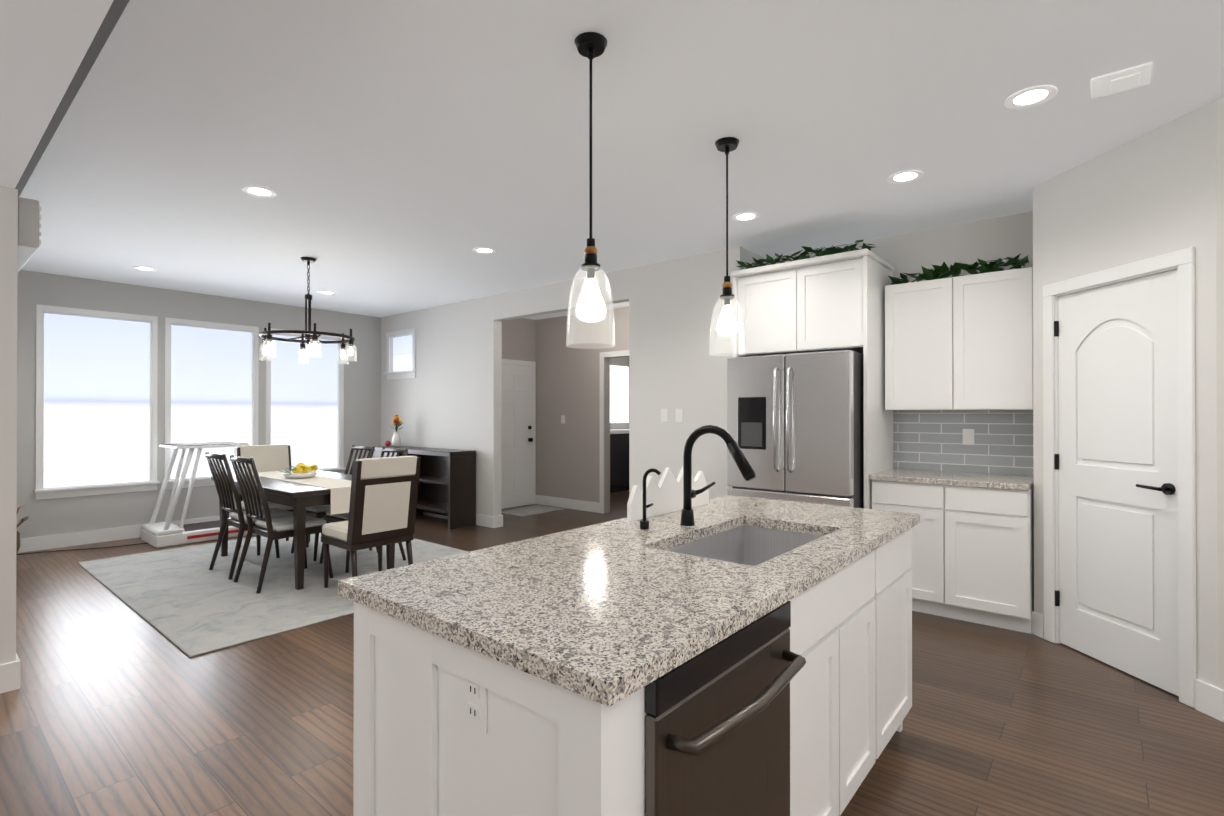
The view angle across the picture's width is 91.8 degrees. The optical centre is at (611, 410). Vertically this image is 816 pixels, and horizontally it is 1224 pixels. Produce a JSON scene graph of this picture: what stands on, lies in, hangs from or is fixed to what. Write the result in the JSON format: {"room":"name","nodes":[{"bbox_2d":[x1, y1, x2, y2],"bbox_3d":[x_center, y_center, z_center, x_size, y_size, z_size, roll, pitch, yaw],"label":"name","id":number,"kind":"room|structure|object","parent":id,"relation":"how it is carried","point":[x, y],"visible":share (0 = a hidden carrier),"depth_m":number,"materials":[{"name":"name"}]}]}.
{"room":"kitchen","nodes":[
{"label":"kitchen","id":0,"kind":"room"},
{"bbox_2d":[0,0,128,196],"bbox_3d":[-2.032,-1.238,1.842,10.700,0.289,0.760,0,0,40],"label":"ceiling","id":1,"kind":"structure","parent":0,"point":[50,50],"depth_m":1.91,"materials":[{"name":"grey paint"}]},
{"bbox_2d":[0,490,1223,815],"bbox_3d":[-0.614,1.413,3.540,10.940,0.100,12.840,0,0,40],"label":"floor","id":2,"kind":"structure","parent":0,"point":[114,704],"depth_m":2.58,"materials":[{"name":"brown wood"}]},
{"bbox_2d":[16,505,29,554],"bbox_3d":[-5.660,1.096,5.512,0.272,0.549,0.342,0,0,40],"label":"plant","id":3,"kind":"object","parent":2,"relation":"on","point":[18,538],"visible":0.12,"depth_m":5.55,"materials":[{"name":"brown"}]},
{"bbox_2d":[17,442,253,554],"bbox_3d":[-4.747,0.865,6.239,0.745,1.016,2.571,0,0,40],"label":"stair railing","id":4,"kind":"object","parent":2,"relation":"on","point":[167,533],"visible":0.79,"depth_m":6.20,"materials":[{"name":"white wood"}]},
{"bbox_2d":[78,533,467,656],"bbox_3d":[-2.762,1.364,5.258,3.200,0.012,2.500,0,0,40],"label":"rug","id":5,"kind":"object","parent":2,"relation":"on","point":[187,601],"visible":0.54,"depth_m":4.53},
{"bbox_2d":[205,452,293,578],"bbox_3d":[-3.096,0.852,5.108,0.504,1.014,0.629,0,0,40],"label":"chair","id":6,"kind":"object","parent":5,"relation":"on","point":[225,486],"visible":0.77,"depth_m":4.95,"materials":[{"name":"black wood"}]},
{"bbox_2d":[234,444,308,555],"bbox_3d":[-3.380,0.857,5.917,0.581,1.009,0.500,0,0,40],"label":"chair","id":7,"kind":"object","parent":5,"relation":"on","point":[268,458],"visible":0.31,"depth_m":6.01,"materials":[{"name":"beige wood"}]},
{"bbox_2d":[230,455,332,592],"bbox_3d":[-2.650,0.851,4.738,0.504,1.014,0.629,0,0,40],"label":"chair","id":8,"kind":"object","parent":5,"relation":"on","point":[269,527],"visible":0.79,"depth_m":4.59,"materials":[{"name":"black wood"}]},
{"bbox_2d":[211,463,394,589],"bbox_3d":[-2.768,0.913,5.330,1.812,0.888,0.920,0,0,40],"label":"dining table","id":9,"kind":"object","parent":5,"relation":"on","point":[299,488],"visible":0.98,"depth_m":4.71,"materials":[{"name":"black wood"}]},
{"bbox_2d":[291,445,374,560],"bbox_3d":[-2.679,0.855,5.751,0.504,1.014,0.629,0,0,40],"label":"slat chair","id":10,"kind":"object","parent":5,"relation":"on","point":[319,512],"visible":0.35,"depth_m":5.55,"materials":[{"name":"black wood"}]},
{"bbox_2d":[319,447,407,572],"bbox_3d":[-2.217,0.853,5.368,0.504,1.014,0.629,0,0,40],"label":"chair","id":11,"kind":"object","parent":5,"relation":"on","point":[330,518],"visible":0.21,"depth_m":5.28,"materials":[{"name":"black wood"}]},
{"bbox_2d":[321,456,420,587],"bbox_3d":[-1.855,0.852,4.559,0.581,1.009,0.500,0,0,40],"label":"chair","id":12,"kind":"object","parent":5,"relation":"on","point":[383,501],"visible":0.96,"depth_m":4.39,"materials":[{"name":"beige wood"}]},
{"bbox_2d":[373,415,475,529],"bbox_3d":[-2.435,0.715,7.572,1.770,1.327,0.375,0,0,40],"label":"console table","id":13,"kind":"object","parent":2,"relation":"on","point":[447,483],"visible":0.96,"depth_m":7.14,"materials":[{"name":"black wood"}]},
{"bbox_2d":[501,505,563,516],"bbox_3d":[-1.135,1.377,8.197,0.550,0.008,0.800,0,0,40],"label":"area rug","id":14,"kind":"object","parent":2,"relation":"on","point":[529,510],"visible":0.86,"depth_m":8.18,"materials":[{"name":"grey fabric"}]},
{"bbox_2d":[353,521,919,815],"bbox_3d":[0.333,0.916,1.992,0.938,0.882,1.994,0,0,40],"label":"kitchen island","id":15,"kind":"object","parent":2,"relation":"on","point":[788,711],"depth_m":1.33,"materials":[{"name":"white wood"}]},
{"bbox_2d":[338,497,919,708],"bbox_3d":[0.304,0.456,2.027,0.910,0.038,2.060,0,0,40],"label":"island countertop","id":16,"kind":"structure","parent":15,"relation":"on","point":[589,612],"depth_m":1.45,"materials":[{"name":"beige stone"}]},
{"bbox_2d":[638,425,755,528],"bbox_3d":[0.342,0.245,2.202,0.381,0.386,0.312,0,0,40],"label":"faucet","id":17,"kind":"object","parent":16,"relation":"on","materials":[{"name":"black metal"}]},
{"bbox_2d":[662,521,821,564],"bbox_3d":[0.474,0.571,2.068,0.440,0.216,0.760,0,0,40],"label":"sink","id":18,"kind":"object","parent":16,"relation":"in","point":[749,542],"depth_m":2.38,"materials":[{"name":"grey metal"}]},
{"bbox_2d":[727,350,863,507],"bbox_3d":[1.492,0.478,4.592,0.936,1.778,0.896,0,0,40],"label":"refrigerator","id":19,"kind":"object","parent":2,"relation":"on","point":[795,426],"visible":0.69,"depth_m":4.23,"materials":[{"name":"silver metal"}]},
{"bbox_2d":[867,480,930,613],"bbox_3d":[2.210,0.925,4.223,0.519,0.882,0.636,0,0,40],"label":"base cabinet","id":20,"kind":"object","parent":2,"relation":"on","point":[907,496],"depth_m":3.97,"materials":[{"name":"white wood"}]},
{"bbox_2d":[931,484,1033,633],"bbox_3d":[2.511,0.924,3.973,0.519,0.882,0.636,0,0,40],"label":"base cabinet","id":21,"kind":"object","parent":2,"relation":"on","point":[982,537],"depth_m":3.73,"materials":[{"name":"white wood"}]},
{"bbox_2d":[867,468,1033,487],"bbox_3d":[2.353,0.464,4.100,0.922,0.038,0.646,0,0,40],"label":"countertop","id":22,"kind":"structure","parent":21,"relation":"on","point":[992,479],"depth_m":4.02,"materials":[{"name":"beige stone"}]},
{"bbox_2d":[0,98,1223,689],"bbox_3d":[-0.614,-0.007,3.545,10.940,2.740,12.840,0,0,40],"label":"wall","id":23,"kind":"structure","parent":0,"point":[1154,192],"depth_m":5.46,"materials":[{"name":"white paint"}]},
{"bbox_2d":[0,653,19,690],"bbox_3d":[-4.434,1.298,4.173,3.974,0.135,0.014,0,0,40],"label":"baseboard","id":24,"kind":"structure","parent":23,"relation":"attached to","point":[11,671],"depth_m":2.89,"materials":[{"name":"white wood"}]},
{"bbox_2d":[18,197,40,271],"bbox_3d":[-3.335,-0.938,3.317,1.110,0.240,0.084,0,0,40],"label":"blind headrail","id":25,"kind":"object","parent":23,"relation":"attached to","point":[29,228],"visible":0.56,"depth_m":2.97,"materials":[{"name":"grey plastic"}]},
{"bbox_2d":[18,514,229,552],"bbox_3d":[-4.664,1.309,7.027,0.014,0.135,4.110,0,0,40],"label":"baseboard","id":26,"kind":"structure","parent":23,"relation":"attached to","point":[29,544],"depth_m":6.11,"materials":[{"name":"white wood"}]},
{"bbox_2d":[33,304,258,499],"bbox_3d":[-5.030,-0.085,6.601,0.120,1.920,2.020,0,0,40],"label":"window","id":27,"kind":"structure","parent":23,"relation":"in","point":[40,491],"depth_m":6.54,"materials":[{"name":"white wood"}]},
{"bbox_2d":[44,313,149,487],"bbox_3d":[-5.391,-0.101,6.238,0.001,1.748,0.856,0,0,40],"label":"window pane","id":28,"kind":"object","parent":27,"relation":"attached to","point":[96,400],"visible":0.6,"depth_m":6.21,"materials":[{"name":"grey"}]},
{"bbox_2d":[171,325,251,478],"bbox_3d":[-4.733,-0.098,7.031,0.001,1.748,0.836,0,0,40],"label":"window pane","id":29,"kind":"object","parent":27,"relation":"attached to","point":[211,385],"visible":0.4,"depth_m":7.01,"materials":[{"name":"grey"}]},
{"bbox_2d":[266,328,345,472],"bbox_3d":[-4.024,-0.081,7.813,0.120,1.920,1.010,0,0,40],"label":"window","id":30,"kind":"structure","parent":23,"relation":"in","point":[340,468],"depth_m":8.15,"materials":[{"name":"white wood"}]},
{"bbox_2d":[271,335,337,468],"bbox_3d":[-4.059,-0.094,7.842,0.001,1.748,0.866,0,0,40],"label":"window pane","id":31,"kind":"object","parent":30,"relation":"attached to","point":[303,410],"visible":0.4,"depth_m":7.85,"materials":[{"name":"grey"}]},
{"bbox_2d":[383,328,416,379],"bbox_3d":[-2.953,-0.784,8.246,0.770,0.670,0.060,0,0,40],"label":"window","id":32,"kind":"structure","parent":23,"relation":"in","point":[410,373],"depth_m":8.20,"materials":[{"name":"white wood"}]},
{"bbox_2d":[393,335,411,371],"bbox_3d":[-2.902,-0.799,8.307,0.600,0.500,0.001,0,0,40],"label":"window pane","id":33,"kind":"object","parent":32,"relation":"attached to","point":[402,353],"visible":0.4,"depth_m":8.34,"materials":[{"name":"clear"}]},
{"bbox_2d":[423,512,495,527],"bbox_3d":[-2.367,1.312,7.781,2.544,0.135,0.014,0,0,40],"label":"baseboard","id":34,"kind":"structure","parent":23,"relation":"attached to","point":[481,520],"depth_m":7.09,"materials":[{"name":"white wood"}]},
{"bbox_2d":[496,515,502,526],"bbox_3d":[-1.699,1.310,7.388,1.014,0.135,0.034,0,0,40],"label":"baseboard","id":35,"kind":"structure","parent":23,"relation":"attached to","point":[499,519],"depth_m":7.04,"materials":[{"name":"white wood"}]},
{"bbox_2d":[501,359,535,508],"bbox_3d":[-1.447,0.324,8.457,0.039,2.115,0.975,0,0,40],"label":"door","id":36,"kind":"structure","parent":23,"relation":"attached to","point":[518,461],"depth_m":8.55,"materials":[{"name":"white wood"}]},
{"bbox_2d":[561,415,564,423],"bbox_3d":[-0.698,0.122,8.484,0.080,0.120,0.006,0,0,40],"label":"switch plate","id":37,"kind":"object","parent":23,"relation":"attached to","point":[562,416],"depth_m":8.48,"materials":[{"name":"white plastic"}]},
{"bbox_2d":[536,495,599,512],"bbox_3d":[-0.654,1.314,8.439,1.280,0.135,0.014,0,0,40],"label":"baseboard","id":38,"kind":"structure","parent":23,"relation":"attached to","point":[542,500],"depth_m":8.40,"materials":[{"name":"white wood"}]},
{"bbox_2d":[600,350,628,513],"bbox_3d":[0.236,0.294,7.700,1.040,2.170,0.016,0,0,40],"label":"door frame","id":39,"kind":"structure","parent":23,"relation":"attached to","point":[625,352],"depth_m":7.99,"materials":[{"name":"white wood"}]},
{"bbox_2d":[610,365,628,492],"bbox_3d":[-0.107,0.288,10.162,0.375,2.200,1.730,0,0,40],"label":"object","id":40,"kind":"structure","parent":23,"relation":"in","point":[619,460],"depth_m":10.40,"materials":[{"name":"white"}]},
{"bbox_2d":[661,409,667,421],"bbox_3d":[0.478,0.040,5.424,0.076,0.120,0.012,0,0,40],"label":"switch plate","id":41,"kind":"object","parent":23,"relation":"attached to","point":[664,415],"depth_m":5.42,"materials":[{"name":"white plastic"}]},
{"bbox_2d":[676,409,682,421],"bbox_3d":[0.601,0.040,5.322,0.076,0.120,0.012,0,0,40],"label":"switch plate","id":42,"kind":"object","parent":23,"relation":"attached to","point":[679,412],"depth_m":5.32,"materials":[{"name":"white plastic"}]},
{"bbox_2d":[735,248,814,356],"bbox_3d":[1.435,-0.825,4.874,0.559,0.747,0.636,0,0,40],"label":"upper cabinet","id":43,"kind":"object","parent":23,"relation":"attached to","point":[760,290],"depth_m":4.67,"materials":[{"name":"white wood"}]},
{"bbox_2d":[787,248,890,355],"bbox_3d":[1.766,-0.790,4.598,0.559,0.675,0.636,0,0,40],"label":"upper cabinet","id":44,"kind":"object","parent":23,"relation":"attached to","point":[835,300],"depth_m":4.33,"materials":[{"name":"white wood"}]},
{"bbox_2d":[883,265,938,411],"bbox_3d":[2.309,-0.519,4.336,0.509,1.026,0.345,0,0,40],"label":"upper cabinet","id":45,"kind":"object","parent":23,"relation":"attached to","point":[910,310],"depth_m":4.26,"materials":[{"name":"white wood"}]},
{"bbox_2d":[939,253,1032,411],"bbox_3d":[2.605,-0.525,4.090,0.517,1.036,0.345,0,0,40],"label":"upper cabinet","id":46,"kind":"object","parent":23,"relation":"attached to","point":[948,405],"depth_m":3.97,"materials":[{"name":"white wood"}]},
{"bbox_2d":[1043,247,1195,707],"bbox_3d":[2.670,0.306,3.138,0.168,2.112,0.844,0,0,-5],"label":"door","id":47,"kind":"structure","parent":23,"relation":"attached to","point":[1119,515],"depth_m":3.08,"materials":[{"name":"white wood"}]},
{"bbox_2d":[1195,679,1223,721],"bbox_3d":[3.509,1.289,1.930,2.299,0.135,0.030,0,0,40],"label":"baseboard","id":48,"kind":"structure","parent":23,"relation":"attached to","point":[1210,699],"depth_m":2.65,"materials":[{"name":"white wood"}]},
{"bbox_2d":[19,0,1223,319],"bbox_3d":[-0.614,-1.437,3.551,10.940,0.120,12.840,0,0,40],"label":"ceiling","id":49,"kind":"structure","parent":0,"point":[401,156],"depth_m":2.92,"materials":[{"name":"white paint"}]},
{"bbox_2d":[132,266,157,271],"bbox_3d":[-4.485,-1.364,5.699,0.192,0.008,0.192,0,0,-5],"label":"recessed light","id":50,"kind":"object","parent":49,"relation":"in","point":[142,268],"depth_m":5.69,"materials":[{"name":"white"}]},
{"bbox_2d":[242,186,276,197],"bbox_3d":[-2.206,-1.371,3.715,0.192,0.008,0.192,0,0,31],"label":"recessed light","id":51,"kind":"object","parent":49,"relation":"in","point":[258,191],"depth_m":3.71,"materials":[{"name":"white"}]},
{"bbox_2d":[258,257,356,363],"bbox_3d":[-2.725,-0.909,5.327,0.810,0.918,0.817,0,0,40],"label":"chandelier","id":52,"kind":"object","parent":49,"relation":"hanging from","point":[265,334],"visible":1,"depth_m":5.30,"materials":[{"name":"brown metal"}]},
{"bbox_2d":[318,291,335,294],"bbox_3d":[-3.283,-1.359,6.833,0.192,0.008,0.192,0,0,-5],"label":"recessed light","id":53,"kind":"object","parent":49,"relation":"in","point":[321,292],"depth_m":6.82,"materials":[{"name":"white plastic"}]},
{"bbox_2d":[473,247,495,253],"bbox_3d":[-1.088,-1.366,5.062,0.192,0.008,0.192,0,0,31],"label":"recessed light","id":54,"kind":"object","parent":49,"relation":"in","point":[482,250],"depth_m":5.06,"materials":[{"name":"white"}]},
{"bbox_2d":[566,32,614,348],"bbox_3d":[-0.079,-0.811,2.220,0.184,1.138,0.184,0,0,40],"label":"pendant light","id":55,"kind":"object","parent":49,"relation":"hanging from","point":[590,304],"visible":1,"depth_m":2.20,"materials":[{"name":"clear glass"}]},
{"bbox_2d":[709,137,745,354],"bbox_3d":[0.590,-0.833,3.042,0.184,1.088,0.184,0,0,40],"label":"pendant light","id":56,"kind":"object","parent":49,"relation":"hanging from","point":[727,323],"visible":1,"depth_m":3.02,"materials":[{"name":"clear glass"}]},
{"bbox_2d":[732,212,759,221],"bbox_3d":[0.946,-1.369,4.192,0.192,0.008,0.192,0,0,31],"label":"recessed light","id":57,"kind":"object","parent":49,"relation":"in","point":[745,216],"depth_m":4.18,"materials":[{"name":"white"}]},
{"bbox_2d":[887,170,923,183],"bbox_3d":[1.721,-1.372,3.483,0.192,0.008,0.192,0,0,31],"label":"recessed light","id":58,"kind":"object","parent":49,"relation":"in","point":[907,176],"depth_m":3.48,"materials":[{"name":"white"}]},
{"bbox_2d":[1004,85,1057,108],"bbox_3d":[1.838,-1.375,2.606,0.192,0.008,0.192,0,0,-5],"label":"recessed light","id":59,"kind":"object","parent":49,"relation":"in","point":[1031,97],"depth_m":2.60,"materials":[{"name":"white"}]},
{"bbox_2d":[1090,62,1151,98],"bbox_3d":[2.120,-1.371,2.476,0.190,0.018,0.190,0,0,40],"label":"ceiling vent","id":60,"kind":"object","parent":49,"relation":"in","point":[1123,80],"visible":1,"depth_m":2.46,"materials":[{"name":"white metal"}]}
]}

